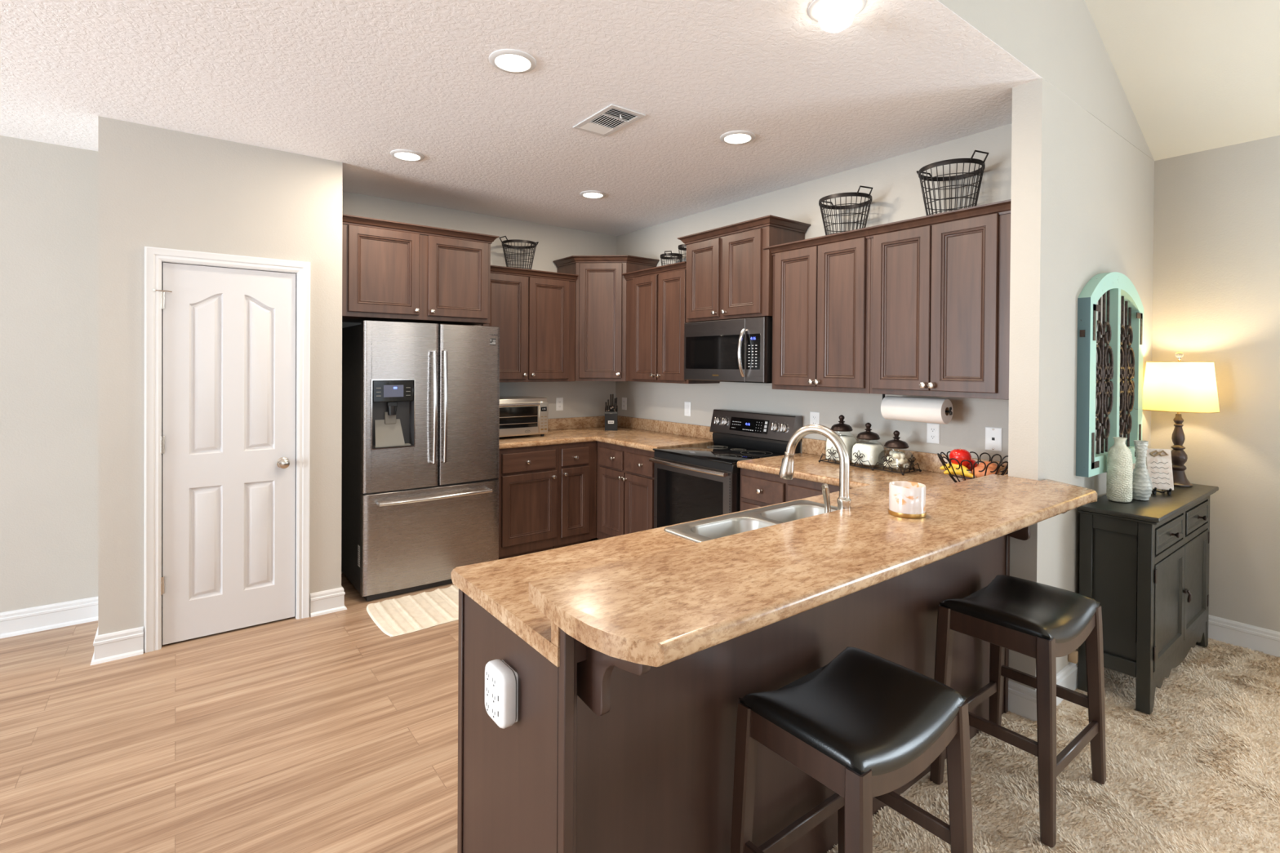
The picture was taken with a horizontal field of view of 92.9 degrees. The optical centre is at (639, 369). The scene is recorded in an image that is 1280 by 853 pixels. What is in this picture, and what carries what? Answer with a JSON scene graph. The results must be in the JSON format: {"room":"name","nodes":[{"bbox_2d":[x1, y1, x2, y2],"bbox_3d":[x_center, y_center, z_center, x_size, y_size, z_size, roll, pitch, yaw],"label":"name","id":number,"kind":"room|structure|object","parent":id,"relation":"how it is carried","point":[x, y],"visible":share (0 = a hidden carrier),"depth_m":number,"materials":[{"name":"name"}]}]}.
{"room":"kitchen","nodes":[
{"label":"kitchen","id":0,"kind":"room"},
{"bbox_2d":[97,115,342,652],"bbox_3d":[-2.484,0.098,3.670,1.121,2.743,0.684,0,1,-37],"label":"wall","id":1,"kind":"structure","parent":0,"point":[161,188],"depth_m":3.24,"materials":[{"name":"paint"}]},
{"bbox_2d":[90,626,143,665],"bbox_3d":[-2.870,1.403,3.373,0.205,0.134,0.712,0,1,-37],"label":"baseboard","id":2,"kind":"structure","parent":1,"relation":"attached to","point":[114,646],"depth_m":3.10,"materials":[{"name":"white paint"}]},
{"bbox_2d":[151,262,295,644],"bbox_3d":[-2.289,0.448,3.382,0.661,2.027,0.102,0,1,-37],"label":"door","id":3,"kind":"structure","parent":1,"relation":"in","point":[228,439],"depth_m":3.39,"materials":[{"name":"white paint"}]},
{"bbox_2d":[144,246,310,653],"bbox_3d":[-2.300,0.416,3.433,0.767,2.114,0.121,0,1,-37],"label":"trim","id":4,"kind":"structure","parent":1,"relation":"attached to","point":[154,257],"depth_m":3.24,"materials":[{"name":"white paint"}]},
{"bbox_2d":[310,586,346,617],"bbox_3d":[-2.092,1.403,3.960,0.199,0.134,0.702,0,1,-37],"label":"baseboard","id":5,"kind":"structure","parent":1,"relation":"attached to","point":[330,601],"depth_m":3.69,"materials":[{"name":"white paint"}]},
{"bbox_2d":[0,529,599,852],"bbox_3d":[-0.489,1.562,-0.490,10.830,0.100,9.985,0,1,-37],"label":"floor","id":6,"kind":"structure","parent":0,"point":[332,732],"depth_m":2.43,"materials":[{"name":"wood"}]},
{"bbox_2d":[366,585,458,637],"bbox_3d":[-1.280,1.468,3.780,0.709,0.016,0.563,0,1,-37],"label":"kitchen rug","id":7,"kind":"object","parent":6,"relation":"on","point":[408,614],"visible":0.68,"depth_m":3.69,"materials":[{"name":"beige fabric"}]},
{"bbox_2d":[341,320,499,601],"bbox_3d":[-1.548,0.580,4.329,0.920,1.783,0.742,0,1,-37],"label":"refrigerator","id":8,"kind":"object","parent":6,"relation":"on","point":[420,402],"visible":0.96,"depth_m":4.05,"materials":[{"name":"grey metal"}]},
{"bbox_2d":[376,386,410,396],"bbox_3d":[-1.587,0.142,3.919,0.211,0.054,0.001,0,1,-37],"label":"print","id":9,"kind":"object","parent":8,"relation":"attached to","point":[380,391],"depth_m":3.92,"materials":[{"name":"grey plastic"}]},
{"bbox_2d":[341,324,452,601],"bbox_3d":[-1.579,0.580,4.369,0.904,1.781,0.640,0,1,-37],"label":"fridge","id":10,"kind":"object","parent":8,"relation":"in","point":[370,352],"depth_m":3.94,"materials":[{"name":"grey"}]},
{"bbox_2d":[497,444,558,559],"bbox_3d":[-1.008,1.024,4.819,0.503,0.895,0.662,0,1,-37],"label":"base cabinet","id":11,"kind":"object","parent":6,"relation":"on","point":[528,478],"visible":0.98,"depth_m":4.59,"materials":[{"name":"brown wood"}]},
{"bbox_2d":[552,440,596,548],"bbox_3d":[-0.664,1.024,5.081,0.356,0.895,0.662,0,1,-37],"label":"base cabinet","id":12,"kind":"object","parent":6,"relation":"on","point":[577,461],"visible":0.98,"depth_m":4.84,"materials":[{"name":"brown wood"}]},
{"bbox_2d":[596,441,653,539],"bbox_3d":[0.113,1.031,4.815,0.662,0.895,0.808,0,1,-37],"label":"base cabinet","id":13,"kind":"object","parent":6,"relation":"on","point":[624,474],"visible":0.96,"depth_m":4.66,"materials":[{"name":"brown wood"}]},
{"bbox_2d":[498,415,713,451],"bbox_3d":[-0.392,0.510,4.808,1.476,0.140,1.419,0,1,-37],"label":"countertop","id":14,"kind":"structure","parent":13,"relation":"on","point":[646,434],"depth_m":4.97,"materials":[{"name":"stone"}]},
{"bbox_2d":[499,395,547,437],"bbox_3d":[-1.023,0.381,4.874,0.488,0.310,0.388,0,1,-37],"label":"toaster oven","id":15,"kind":"object","parent":14,"relation":"on","point":[522,415],"visible":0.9,"depth_m":4.77,"materials":[{"name":"silver metal"}]},
{"bbox_2d":[604,405,617,431],"bbox_3d":[-0.256,0.429,5.423,0.110,0.215,0.126,0,0,0],"label":"knife block","id":16,"kind":"object","parent":14,"relation":"on","point":[611,416],"visible":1,"depth_m":5.36,"materials":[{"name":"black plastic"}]},
{"bbox_2d":[609,394,611,408],"bbox_3d":[-0.259,0.309,5.415,0.014,0.184,0.054,0,0,1],"label":"kitchen knife","id":17,"kind":"object","parent":16,"relation":"in","point":[610,394],"visible":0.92,"depth_m":5.40,"materials":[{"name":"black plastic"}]},
{"bbox_2d":[612,394,613,408],"bbox_3d":[-0.243,0.304,5.433,0.015,0.177,0.053,0,0,0],"label":"kitchen knife","id":18,"kind":"object","parent":16,"relation":"in","point":[612,394],"visible":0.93,"depth_m":5.42,"materials":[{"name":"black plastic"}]},
{"bbox_2d":[648,408,801,528],"bbox_3d":[0.561,0.896,4.160,0.732,1.181,0.770,0,1,-37],"label":"electric range","id":19,"kind":"object","parent":6,"relation":"on","point":[695,482],"visible":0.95,"depth_m":4.08,"materials":[{"name":"black metal"}]},
{"bbox_2d":[653,450,740,511],"bbox_3d":[0.589,1.028,4.183,0.661,0.917,0.762,0,1,-37],"label":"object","id":20,"kind":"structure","parent":19,"relation":"in","point":[675,489],"depth_m":3.95,"materials":[{"name":"black metal"}]},
{"bbox_2d":[653,442,784,464],"bbox_3d":[0.553,0.564,4.150,0.588,0.013,0.762,0,1,-37],"label":"cooktop","id":21,"kind":"object","parent":19,"relation":"in","point":[712,453],"depth_m":4.11,"materials":[{"name":"black glass"}]},
{"bbox_2d":[731,421,767,431],"bbox_3d":[0.774,0.394,4.320,0.018,0.073,0.327,0,1,-37],"label":"print","id":22,"kind":"object","parent":19,"relation":"attached to","point":[736,426],"depth_m":4.31,"materials":[{"name":"grey"}]},
{"bbox_2d":[457,511,1066,852],"bbox_3d":[0.617,1.005,2.112,2.298,0.993,0.822,0,1,-37],"label":"base cabinet","id":23,"kind":"object","parent":6,"relation":"on","point":[603,753],"visible":0.34,"depth_m":1.55,"materials":[{"name":"brown wood"}]},
{"bbox_2d":[484,658,518,728],"bbox_3d":[-0.332,0.771,1.452,0.044,0.130,0.112,0,1,-37],"label":"adapter","id":24,"kind":"object","parent":23,"relation":"attached to","point":[501,681],"visible":1,"depth_m":1.42,"materials":[{"name":"white plastic"}]},
{"bbox_2d":[450,437,1008,666],"bbox_3d":[0.464,0.531,2.658,2.724,0.140,1.487,0,1,-37],"label":"countertop","id":25,"kind":"structure","parent":23,"relation":"on","point":[500,587],"depth_m":1.87,"materials":[{"name":"laminate"}]},
{"bbox_2d":[663,500,837,542],"bbox_3d":[0.536,0.647,2.181,0.794,0.176,0.500,0,1,-37],"label":"sink","id":26,"kind":"object","parent":25,"relation":"in","point":[712,528],"visible":0.3,"depth_m":2.28,"materials":[{"name":"grey metal"}]},
{"bbox_2d":[528,474,1097,666],"bbox_3d":[0.823,0.490,1.896,2.410,0.040,0.410,0,1,-37],"label":"breakfast bar","id":27,"kind":"object","parent":25,"relation":"on","point":[658,609],"visible":1,"depth_m":1.44,"materials":[{"name":"laminate"}]},
{"bbox_2d":[888,480,926,519],"bbox_3d":[0.867,0.421,1.975,0.114,0.098,0.114,0,1,-37],"label":"jar candle","id":28,"kind":"object","parent":27,"relation":"on","point":[907,500],"visible":1,"depth_m":1.93,"materials":[{"name":"white glass"}]},
{"bbox_2d":[778,424,851,513],"bbox_3d":[0.621,0.376,2.157,0.083,0.366,0.290,0,1,-37],"label":"kitchen faucet","id":29,"kind":"object","parent":25,"relation":"on","point":[787,468],"visible":0.76,"depth_m":2.09,"materials":[{"name":"silver metal"}]},
{"bbox_2d":[836,496,851,510],"bbox_3d":[0.696,0.495,2.074,0.064,0.130,0.064,0,1,-37],"label":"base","id":30,"kind":"object","parent":29,"relation":"on","point":[843,502],"depth_m":2.06,"materials":[{"name":"silver metal"}]},
{"bbox_2d":[818,446,921,475],"bbox_3d":[1.313,0.508,3.508,0.193,0.105,0.543,0,1,-37],"label":"rack","id":31,"kind":"object","parent":25,"relation":"on","point":[831,453],"visible":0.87,"depth_m":3.39,"materials":[{"name":"black metal"}]},
{"bbox_2d":[826,414,856,462],"bbox_3d":[1.207,0.408,3.646,0.158,0.274,0.158,0,1,-37],"label":"glass canister","id":32,"kind":"object","parent":31,"relation":"in","point":[849,441],"visible":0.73,"depth_m":3.60,"materials":[{"name":"white"}]},
{"bbox_2d":[852,422,884,466],"bbox_3d":[1.315,0.426,3.505,0.158,0.242,0.158,0,1,-37],"label":"glass canister","id":33,"kind":"object","parent":31,"relation":"in","point":[873,453],"visible":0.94,"depth_m":3.46,"materials":[{"name":"white"}]},
{"bbox_2d":[883,430,915,471],"bbox_3d":[1.419,0.442,3.368,0.158,0.212,0.158,0,1,-37],"label":"glass canister","id":34,"kind":"object","parent":31,"relation":"in","point":[900,459],"visible":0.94,"depth_m":3.33,"materials":[{"name":"white"}]},
{"bbox_2d":[937,451,1008,482],"bbox_3d":[1.629,0.492,2.950,0.337,0.147,0.341,0,1,-37],"label":"fruit bowl","id":35,"kind":"object","parent":25,"relation":"on","point":[940,457],"visible":0.51,"depth_m":2.90,"materials":[{"name":"black metal"}]},
{"bbox_2d":[939,463,972,473],"bbox_3d":[1.546,0.479,2.971,0.038,0.039,0.155,0,1,-37],"label":"banana","id":36,"kind":"object","parent":35,"relation":"in","point":[954,466],"visible":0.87,"depth_m":2.96,"materials":[{"name":"yellow food"}]},
{"bbox_2d":[943,468,976,478],"bbox_3d":[1.554,0.497,2.949,0.038,0.039,0.155,0,1,-37],"label":"banana","id":37,"kind":"object","parent":35,"relation":"in","point":[958,472],"visible":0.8,"depth_m":2.94,"materials":[{"name":"yellow food"}]},
{"bbox_2d":[949,448,971,466],"bbox_3d":[1.573,0.432,2.990,0.098,0.093,0.098,0,1,-37],"label":"apple","id":38,"kind":"object","parent":35,"relation":"in","point":[960,455],"visible":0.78,"depth_m":2.96,"materials":[{"name":"red food"}]},
{"bbox_2d":[965,458,977,471],"bbox_3d":[1.641,0.481,3.034,0.079,0.076,0.078,0,1,-37],"label":"apple","id":39,"kind":"object","parent":35,"relation":"in","point":[972,461],"visible":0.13,"depth_m":3.00,"materials":[{"name":"red food"}]},
{"bbox_2d":[972,466,997,478],"bbox_3d":[1.634,0.491,2.885,0.076,0.072,0.109,0,1,-37],"label":"sweet potato","id":40,"kind":"object","parent":35,"relation":"in","point":[977,473],"visible":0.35,"depth_m":2.87,"materials":[{"name":"orange food"}]},
{"bbox_2d":[977,461,999,473],"bbox_3d":[1.686,0.483,2.950,0.088,0.077,0.097,0,1,-37],"label":"sweet potato","id":41,"kind":"object","parent":35,"relation":"in","point":[993,465],"visible":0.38,"depth_m":2.92,"materials":[{"name":"orange food"}]},
{"bbox_2d":[739,467,850,511],"bbox_3d":[1.089,1.046,3.536,0.662,0.895,0.860,0,1,-37],"label":"base cabinet","id":42,"kind":"object","parent":6,"relation":"on","point":[758,489],"visible":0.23,"depth_m":3.50,"materials":[{"name":"brown wood"}]},
{"bbox_2d":[0,135,616,613],"bbox_3d":[-3.975,0.093,3.037,9.565,2.743,0.120,0,1,-37],"label":"wall","id":43,"kind":"structure","parent":0,"point":[49,192],"depth_m":3.46,"materials":[{"name":"paint"}]},
{"bbox_2d":[0,595,97,638],"bbox_3d":[-5.399,1.397,1.873,5.691,0.134,0.028,0,1,-37],"label":"baseboard","id":44,"kind":"structure","parent":43,"relation":"attached to","point":[46,617],"depth_m":3.44,"materials":[{"name":"white paint"}]},
{"bbox_2d":[342,213,499,325],"bbox_3d":[-1.621,-0.649,4.321,1.029,0.624,0.677,0,1,-37],"label":"upper cabinet","id":45,"kind":"object","parent":43,"relation":"attached to","point":[393,271],"visible":0.98,"depth_m":4.04,"materials":[{"name":"brown wood"}]},
{"bbox_2d":[474,265,578,382],"bbox_3d":[-0.985,-0.351,4.999,0.893,0.899,0.377,0,1,-37],"label":"upper cabinet","id":46,"kind":"object","parent":43,"relation":"attached to","point":[534,311],"visible":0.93,"depth_m":4.90,"materials":[{"name":"brown wood"}]},
{"bbox_2d":[499,235,538,269],"bbox_3d":[-0.999,-0.926,5.032,0.284,0.300,0.306,0,0,3],"label":"wire basket","id":47,"kind":"object","parent":46,"relation":"on","point":[511,241],"visible":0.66,"depth_m":4.97,"materials":[{"name":"black metal"}]},
{"bbox_2d":[555,397,563,410],"bbox_3d":[-0.719,0.309,5.444,0.070,0.116,0.007,0,1,-37],"label":"wall outlet","id":48,"kind":"object","parent":43,"relation":"attached to","point":[559,401],"visible":1,"depth_m":5.44,"materials":[{"name":"white plastic"}]},
{"bbox_2d":[553,255,658,381],"bbox_3d":[-0.305,-0.431,5.342,0.690,1.055,0.655,0,1,-37],"label":"upper cabinet","id":49,"kind":"object","parent":43,"relation":"attached to","point":[600,283],"visible":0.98,"depth_m":5.14,"materials":[{"name":"brown wood"}]},
{"bbox_2d":[547,415,712,439],"bbox_3d":[-0.392,0.490,4.808,1.476,0.100,1.419,0,1,-37],"label":"backsplash","id":50,"kind":"structure","parent":43,"relation":"attached to","point":[667,427],"depth_m":5.40,"materials":[{"name":"stone"}]},
{"bbox_2d":[0,0,1085,235],"bbox_3d":[-0.974,-1.281,-0.894,9.565,0.100,9.985,0,1,-37],"label":"ceiling","id":51,"kind":"structure","parent":0,"point":[353,83],"depth_m":2.70,"materials":[{"name":"white paint"}]},
{"bbox_2d":[390,149,424,161],"bbox_3d":[-1.371,-1.260,3.587,0.188,0.010,0.188,0,1,-37],"label":"recessed light","id":52,"kind":"object","parent":51,"relation":"in","point":[401,154],"visible":1,"depth_m":3.57,"materials":[{"name":"white paint"}]},
{"bbox_2d":[488,48,536,73],"bbox_3d":[-0.515,-1.247,2.467,0.188,0.010,0.188,0,1,-37],"label":"recessed light","id":53,"kind":"object","parent":51,"relation":"in","point":[508,60],"visible":1,"depth_m":2.45,"materials":[{"name":"white paint"}]},
{"bbox_2d":[579,190,605,199],"bbox_3d":[-0.339,-1.259,4.384,0.188,0.010,0.188,0,1,-37],"label":"recessed light","id":54,"kind":"object","parent":51,"relation":"in","point":[593,194],"visible":1,"depth_m":4.36,"materials":[{"name":"white paint"}]},
{"bbox_2d":[573,103,645,137],"bbox_3d":[-0.161,-1.240,3.063,0.203,0.026,0.356,0,1,-37],"label":"ceiling vent","id":55,"kind":"object","parent":51,"relation":"in","point":[611,118],"visible":1,"depth_m":3.05,"materials":[{"name":"white metal"}]},
{"bbox_2d":[720,130,755,144],"bbox_3d":[0.525,-1.246,3.273,0.188,0.010,0.188,0,1,-37],"label":"recessed light","id":56,"kind":"object","parent":51,"relation":"in","point":[735,137],"visible":1,"depth_m":3.25,"materials":[{"name":"white paint"}]},
{"bbox_2d":[808,0,866,32],"bbox_3d":[0.671,-1.204,2.080,0.188,0.075,0.188,0,1,-37],"label":"recessed light","id":57,"kind":"object","parent":51,"relation":"in","point":[834,15],"visible":1,"depth_m":2.05,"materials":[{"name":"white paint"}]},
{"bbox_2d":[615,123,1012,462],"bbox_3d":[0.913,0.115,4.416,0.120,2.743,3.619,0,1,-37],"label":"wall","id":58,"kind":"structure","parent":0,"point":[896,193],"depth_m":3.77,"materials":[{"name":"paint"}]},
{"bbox_2d":[622,397,626,409],"bbox_3d":[-0.149,0.319,5.702,0.007,0.114,0.070,0,1,-37],"label":"wall outlet","id":59,"kind":"object","parent":58,"relation":"attached to","point":[624,399],"visible":1,"depth_m":5.69,"materials":[{"name":"white plastic"}]},
{"bbox_2d":[622,261,719,383],"bbox_3d":[0.230,-0.350,4.899,0.377,0.901,0.790,0,1,-37],"label":"upper cabinet","id":60,"kind":"object","parent":58,"relation":"attached to","point":[655,297],"visible":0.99,"depth_m":4.79,"materials":[{"name":"brown wood"}]},
{"bbox_2d":[660,250,682,266],"bbox_3d":[0.256,-0.863,4.965,0.208,0.175,0.184,0,1,-37],"label":"wire basket","id":61,"kind":"object","parent":60,"relation":"on","point":[664,256],"visible":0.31,"depth_m":4.90,"materials":[{"name":"black metal"}]},
{"bbox_2d":[678,244,686,262],"bbox_3d":[0.388,-0.886,4.833,0.172,0.224,0.184,0,0,4],"label":"wire basket","id":62,"kind":"object","parent":60,"relation":"on","point":[682,247],"visible":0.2,"depth_m":4.80,"materials":[{"name":"black metal"}]},
{"bbox_2d":[684,401,690,416],"bbox_3d":[0.388,0.323,4.996,0.008,0.116,0.072,0,1,-37],"label":"light switch","id":63,"kind":"object","parent":58,"relation":"attached to","point":[686,405],"visible":1,"depth_m":4.99,"materials":[{"name":"white plastic"}]},
{"bbox_2d":[677,214,810,322],"bbox_3d":[0.698,-0.656,4.257,0.412,0.621,0.882,0,1,-37],"label":"upper cabinet","id":64,"kind":"object","parent":58,"relation":"attached to","point":[729,273],"visible":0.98,"depth_m":4.07,"materials":[{"name":"brown wood"}]},
{"bbox_2d":[684,316,772,383],"bbox_3d":[0.679,-0.128,4.246,0.454,0.424,0.762,0,1,-37],"label":"microwave oven","id":65,"kind":"object","parent":64,"relation":"attached to","point":[731,350],"visible":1,"depth_m":4.08,"materials":[{"name":"black metal"}]},
{"bbox_2d":[748,345,756,367],"bbox_3d":[0.725,-0.088,3.919,0.001,0.142,0.074,0,1,-37],"label":"print","id":66,"kind":"object","parent":65,"relation":"attached to","point":[752,348],"depth_m":3.92,"materials":[{"name":"grey"}]},
{"bbox_2d":[809,411,819,424],"bbox_3d":[1.148,0.335,4.002,0.007,0.112,0.074,0,1,-37],"label":"wall outlet","id":67,"kind":"object","parent":58,"relation":"attached to","point":[814,416],"visible":0.66,"depth_m":4.00,"materials":[{"name":"white plastic"}]},
{"bbox_2d":[812,415,816,424],"bbox_3d":[1.146,0.335,4.000,0.002,0.068,0.034,0,1,-37],"label":"socket","id":68,"kind":"object","parent":67,"relation":"attached to","point":[814,417],"depth_m":4.00,"materials":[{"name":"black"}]},
{"bbox_2d":[762,227,871,393],"bbox_3d":[1.144,-0.323,3.701,0.377,0.901,0.733,0,1,-37],"label":"upper cabinet","id":69,"kind":"object","parent":58,"relation":"attached to","point":[822,285],"visible":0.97,"depth_m":3.55,"materials":[{"name":"brown wood"}]},
{"bbox_2d":[818,185,872,235],"bbox_3d":[1.227,-0.899,3.643,0.304,0.303,0.326,1,0,18],"label":"wire basket","id":70,"kind":"object","parent":69,"relation":"on","point":[855,205],"visible":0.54,"depth_m":3.58,"materials":[{"name":"black metal"}]},
{"bbox_2d":[801,437,1008,475],"bbox_3d":[1.362,0.512,3.384,0.416,0.100,1.422,0,1,-37],"label":"backsplash","id":71,"kind":"structure","parent":58,"relation":"attached to","point":[926,461],"depth_m":3.43,"materials":[{"name":"stone"}]},
{"bbox_2d":[926,422,939,444],"bbox_3d":[1.626,0.354,3.376,0.007,0.110,0.071,0,1,-37],"label":"wall outlet","id":72,"kind":"object","parent":58,"relation":"attached to","point":[932,429],"visible":1,"depth_m":3.37,"materials":[{"name":"white plastic"}]},
{"bbox_2d":[929,427,936,439],"bbox_3d":[1.624,0.354,3.374,0.001,0.065,0.034,0,1,-37],"label":"socket","id":73,"kind":"object","parent":72,"relation":"attached to","point":[932,430],"depth_m":3.37,"materials":[{"name":"white plastic"}]},
{"bbox_2d":[866,199,1011,399],"bbox_3d":[1.590,-0.316,3.117,0.377,0.901,0.736,0,1,-37],"label":"upper cabinet","id":74,"kind":"object","parent":58,"relation":"attached to","point":[940,298],"visible":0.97,"depth_m":3.00,"materials":[{"name":"brown wood"}]},
{"bbox_2d":[882,394,952,415],"bbox_3d":[1.485,0.183,3.304,0.036,0.101,0.408,0,1,-37],"label":"paper towel holder","id":75,"kind":"object","parent":74,"relation":"attached to","point":[949,411],"visible":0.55,"depth_m":3.15,"materials":[{"name":"black metal"}]},
{"bbox_2d":[880,395,953,424],"bbox_3d":[1.493,0.215,3.293,0.132,0.132,0.336,0,1,-37],"label":"paper towel roll","id":76,"kind":"object","parent":75,"relation":"hanging from","point":[926,410],"visible":0.98,"depth_m":3.23,"materials":[{"name":"white paper"}]},
{"bbox_2d":[916,150,989,215],"bbox_3d":[1.607,-0.907,3.146,0.308,0.332,0.330,1,0,18],"label":"wire basket","id":77,"kind":"object","parent":74,"relation":"on","point":[971,160],"visible":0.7,"depth_m":3.09,"materials":[{"name":"black metal"}]},
{"bbox_2d":[985,426,1002,451],"bbox_3d":[1.815,0.357,3.126,0.010,0.120,0.080,0,1,-37],"label":"plate","id":78,"kind":"object","parent":58,"relation":"attached to","point":[993,436],"visible":1,"depth_m":3.12,"materials":[{"name":"white plastic"}]},
{"bbox_2d":[937,0,1154,690],"bbox_3d":[1.345,-0.788,2.385,4.430,4.583,0.117,0,1,-37],"label":"wall","id":79,"kind":"structure","parent":0,"point":[1082,180],"depth_m":2.72,"materials":[{"name":"paint"}]},
{"bbox_2d":[1008,662,1076,721],"bbox_3d":[1.831,1.437,2.763,0.454,0.134,0.122,0,1,-37],"label":"baseboard","id":80,"kind":"structure","parent":79,"relation":"attached to","point":[1022,700],"depth_m":2.65,"materials":[{"name":"white paint"}]},
{"bbox_2d":[1067,650,1078,663],"bbox_3d":[1.958,1.276,2.782,0.154,0.157,0.035,0,1,-37],"label":"power cord","id":81,"kind":"object","parent":79,"relation":"attached to","point":[1073,657],"visible":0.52,"depth_m":2.81,"materials":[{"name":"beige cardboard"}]},
{"bbox_2d":[1075,271,1143,477],"bbox_3d":[2.406,0.005,3.097,0.847,0.991,0.054,0,1,-37],"label":"wall decor","id":82,"kind":"object","parent":79,"relation":"attached to","point":[1123,378],"visible":0.99,"depth_m":3.03,"materials":[{"name":"teal paint"}]},
{"bbox_2d":[826,638,1279,852],"bbox_3d":[3.258,1.525,0.073,3.952,0.016,6.135,0,1,-37],"label":"floor","id":83,"kind":"structure","parent":0,"point":[1198,773],"depth_m":2.23,"materials":[{"name":"beige carpet"}]},
{"bbox_2d":[730,646,973,852],"bbox_3d":[0.547,1.160,1.570,0.515,0.672,0.391,0,1,-37],"label":"bar stool","id":84,"kind":"object","parent":83,"relation":"on","point":[863,724],"visible":1,"depth_m":1.53,"materials":[{"name":"black leather"}]},
{"bbox_2d":[929,574,1106,847],"bbox_3d":[1.379,1.161,2.214,0.515,0.672,0.391,0,1,-37],"label":"bar stool","id":85,"kind":"object","parent":83,"relation":"on","point":[1044,623],"visible":0.98,"depth_m":2.15,"materials":[{"name":"brown wood"}]},
{"bbox_2d":[1076,483,1218,715],"bbox_3d":[2.585,1.065,3.066,1.168,0.866,0.306,0,1,-37],"label":"sideboard","id":86,"kind":"object","parent":83,"relation":"on","point":[1146,563],"visible":0.9,"depth_m":2.78,"materials":[{"name":"grey paint"}]},
{"bbox_2d":[1106,436,1133,502],"bbox_3d":[2.301,0.478,2.919,0.100,0.305,0.100,0,0,-1],"label":"ceramic vase","id":87,"kind":"object","parent":86,"relation":"on","point":[1119,472],"visible":1,"depth_m":2.89,"materials":[{"name":"white ceramic"}]},
{"bbox_2d":[1132,440,1152,501],"bbox_3d":[2.429,0.488,2.952,0.090,0.286,0.090,0,1,-41],"label":"ceramic vase","id":88,"kind":"object","parent":86,"relation":"on","point":[1142,489],"visible":0.92,"depth_m":2.93,"materials":[{"name":"white ceramic"}]},
{"bbox_2d":[1151,487,1172,495],"bbox_3d":[2.655,0.548,3.117,0.072,0.167,0.130,1,0,22],"label":"easel","id":89,"kind":"object","parent":86,"relation":"on","point":[1153,491],"visible":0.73,"depth_m":3.08,"materials":[{"name":"black plastic"}]},
{"bbox_2d":[1146,448,1173,490],"bbox_3d":[2.650,0.507,3.104,0.104,0.201,0.052,1,0,22],"label":"plaque","id":90,"kind":"object","parent":89,"relation":"on","point":[1158,461],"visible":0.96,"depth_m":3.10,"materials":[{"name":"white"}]},
{"bbox_2d":[1142,351,1220,487],"bbox_3d":[2.948,0.267,3.331,0.330,0.731,0.330,0,1,-37],"label":"table lamp","id":91,"kind":"object","parent":86,"relation":"on","point":[1185,387],"visible":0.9,"depth_m":3.24,"materials":[{"name":"beige fabric"}]},
{"bbox_2d":[1084,0,1279,160],"bbox_3d":[3.240,-2.158,-0.114,4.410,1.983,6.129,0,1,-37],"label":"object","id":92,"kind":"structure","parent":0,"point":[1194,76],"depth_m":3.00,"materials":[{"name":"paint"}]},
{"bbox_2d":[1151,135,1279,631],"bbox_3d":[4.916,0.164,1.256,0.120,2.743,6.029,0,1,-37],"label":"wall","id":93,"kind":"structure","parent":0,"point":[1216,266],"depth_m":3.34,"materials":[{"name":"paint"}]},
{"bbox_2d":[1075,614,1279,688],"bbox_3d":[4.363,1.467,0.850,1.250,0.134,6.029,0,1,-37],"label":"baseboard","id":94,"kind":"structure","parent":93,"relation":"attached to","point":[1266,641],"depth_m":3.29,"materials":[{"name":"white paint"}]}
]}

